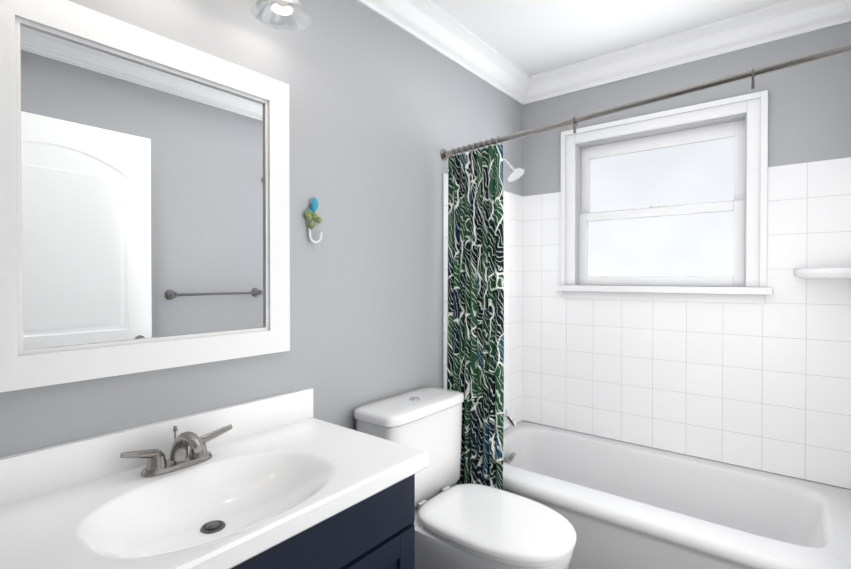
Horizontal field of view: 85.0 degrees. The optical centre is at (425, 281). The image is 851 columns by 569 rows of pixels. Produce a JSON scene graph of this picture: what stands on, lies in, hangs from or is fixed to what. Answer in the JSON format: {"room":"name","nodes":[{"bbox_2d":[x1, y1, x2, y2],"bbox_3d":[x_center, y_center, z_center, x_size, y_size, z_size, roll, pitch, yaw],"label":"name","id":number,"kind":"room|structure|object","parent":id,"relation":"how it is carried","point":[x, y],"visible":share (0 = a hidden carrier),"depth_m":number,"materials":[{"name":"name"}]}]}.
{"room":"bathroom","nodes":[
{"label":"bathroom","id":0,"kind":"room"},
{"bbox_2d":[0,0,521,457],"bbox_3d":[-0.438,0.033,1.655,0.120,2.440,3.397,0,1,39],"label":"wall","id":1,"kind":"structure","parent":0,"point":[383,112],"depth_m":1.71,"materials":[{"name":"grey paint"}]},
{"bbox_2d":[0,0,289,391],"bbox_3d":[-0.686,-0.205,1.226,0.023,0.865,0.750,0,1,39],"label":"mirror","id":2,"kind":"object","parent":1,"relation":"attached to","point":[144,204],"visible":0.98,"depth_m":1.16,"materials":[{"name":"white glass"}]},
{"bbox_2d":[251,0,311,30],"bbox_3d":[-0.620,-0.875,1.141,0.223,0.201,0.748,0,1,39],"label":"wall sconce","id":3,"kind":"object","parent":1,"relation":"attached to","point":[282,3],"visible":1,"depth_m":1.38,"materials":[{"name":"white glass"}]},
{"bbox_2d":[304,197,321,243],"bbox_3d":[-0.385,-0.212,1.596,0.028,0.161,0.071,0,1,39],"label":"hook","id":4,"kind":"object","parent":1,"relation":"attached to","point":[309,215],"visible":0.98,"depth_m":1.59,"materials":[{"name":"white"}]},
{"bbox_2d":[357,0,532,104],"bbox_3d":[-0.352,-1.129,1.576,0.100,0.115,3.157,0,1,39],"label":"crown molding","id":5,"kind":"structure","parent":1,"relation":"attached to","point":[431,24],"depth_m":2.19,"materials":[{"name":"white wood"}]},
{"bbox_2d":[443,173,522,429],"bbox_3d":[0.338,0.312,2.528,0.008,1.666,0.812,0,1,39],"label":"wall tile","id":6,"kind":"structure","parent":1,"relation":"attached to","point":[513,258],"depth_m":2.73,"materials":[{"name":"white tile"}]},
{"bbox_2d":[504,409,516,426],"bbox_3d":[0.429,0.735,2.518,0.150,0.089,0.060,0,1,39],"label":"tub spout","id":7,"kind":"object","parent":6,"relation":"attached to","point":[510,420],"visible":0.56,"depth_m":2.48,"materials":[{"name":"silver metal"}]},
{"bbox_2d":[503,158,523,181],"bbox_3d":[0.439,-0.619,2.498,0.191,0.161,0.100,0,1,39],"label":"shower head","id":8,"kind":"object","parent":1,"relation":"attached to","point":[514,174],"visible":0.6,"depth_m":2.46},
{"bbox_2d":[430,0,788,75],"bbox_3d":[0.203,-1.212,1.132,1.760,0.060,3.397,0,1,39],"label":"ceiling","id":9,"kind":"structure","parent":0,"point":[531,37],"depth_m":2.13,"materials":[{"name":"white paint"}]},
{"bbox_2d":[522,22,850,489],"bbox_3d":[1.225,0.026,2.425,1.520,2.440,0.120,0,1,39],"label":"wall","id":10,"kind":"structure","parent":0,"point":[809,112],"depth_m":2.10,"materials":[{"name":"grey paint"}]},
{"bbox_2d":[555,90,772,303],"bbox_3d":[1.185,-0.381,2.412,1.000,0.954,0.165,0,1,39],"label":"window","id":11,"kind":"structure","parent":10,"relation":"in","point":[670,205],"depth_m":2.37,"materials":[{"name":"white"}]},
{"bbox_2d":[529,0,824,101],"bbox_3d":[1.160,-1.136,2.325,1.290,0.115,0.100,0,1,39],"label":"crown molding","id":12,"kind":"structure","parent":10,"relation":"attached to","point":[790,18],"depth_m":2.23,"materials":[{"name":"white wood"}]},
{"bbox_2d":[522,157,850,488],"bbox_3d":[1.185,0.167,2.376,1.520,1.373,0.008,0,1,39],"label":"wall tile","id":13,"kind":"structure","parent":10,"relation":"attached to","point":[766,387],"depth_m":2.19,"materials":[{"name":"white tile"}]},
{"bbox_2d":[793,268,850,278],"bbox_3d":[1.626,-0.033,1.886,0.205,0.044,0.205,0,1,39],"label":"corner shelf","id":14,"kind":"object","parent":10,"relation":"attached to","point":[826,273],"visible":0.98,"depth_m":1.84,"materials":[{"name":"ceramic"}]},
{"bbox_2d":[825,0,850,27],"bbox_3d":[0.759,-1.121,0.691,0.100,0.115,3.157,0,1,39],"label":"crown molding","id":15,"kind":"structure","parent":10,"relation":"attached to","point":[837,12],"depth_m":1.91,"materials":[{"name":"white wood"}]},
{"bbox_3d":[0.204,1.288,1.155,1.760,0.060,3.397,0,1,39],"label":"floor","id":16,"kind":"structure","parent":0,"visible":0},
{"bbox_2d":[354,387,575,568],"bbox_3d":[0.161,0.859,1.693,0.766,0.788,0.482,0,1,39],"label":"toilet","id":17,"kind":"object","parent":16,"relation":"on","point":[469,526],"visible":0.88,"depth_m":1.64,"materials":[{"name":"ceramic"}]},
{"bbox_2d":[503,421,850,568],"bbox_3d":[0.938,1.054,2.075,1.517,0.390,0.797,0,1,39],"label":"bathtub","id":18,"kind":"object","parent":16,"relation":"on","point":[616,504],"visible":0.79,"depth_m":1.95,"materials":[{"name":"ceramic"}]},
{"bbox_3d":[-0.505,0.886,1.092,0.484,0.744,0.916,0,1,39],"label":"bathroom vanity","id":19,"kind":"object","parent":16,"relation":"on","visible":0},
{"bbox_2d":[0,388,428,568],"bbox_3d":[-0.489,0.469,1.075,0.525,0.196,0.940,0,1,39],"label":"sink countertop","id":20,"kind":"structure","parent":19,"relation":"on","point":[273,471],"depth_m":1.08,"materials":[{"name":"ceramic"}]},
{"bbox_2d":[120,424,232,477],"bbox_3d":[-0.595,0.418,1.152,0.150,0.098,0.270,0,1,39],"label":"faucet","id":21,"kind":"object","parent":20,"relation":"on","point":[158,464],"visible":0.98,"depth_m":1.14,"materials":[{"name":"silver metal"}]},
{"bbox_2d":[231,474,414,568],"bbox_3d":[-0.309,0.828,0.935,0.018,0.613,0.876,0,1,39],"label":"vanity cabinet","id":22,"kind":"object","parent":19,"relation":"attached to","point":[376,531],"depth_m":1.11,"materials":[{"name":"blue paint"}]},
{"bbox_3d":[0.845,0.043,0.633,0.120,2.440,3.397,0,1,39],"label":"wall","id":23,"kind":"structure","parent":0,"visible":0},
{"bbox_2d":[440,43,850,160],"bbox_3d":[0.681,-0.637,1.737,1.519,0.129,0.056,0,1,39],"label":"curtain rod","id":24,"kind":"object","parent":23,"relation":"attached to","point":[752,73],"visible":1,"depth_m":1.59,"materials":[{"name":"silver metal"}]},
{"bbox_2d":[447,136,503,489],"bbox_3d":[0.228,0.182,2.080,0.294,1.635,0.092,0,1,39],"label":"shower curtain","id":25,"kind":"object","parent":24,"relation":"hanging from","point":[475,342],"visible":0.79,"depth_m":2.04,"materials":[{"name":"green fabric"}]}
]}

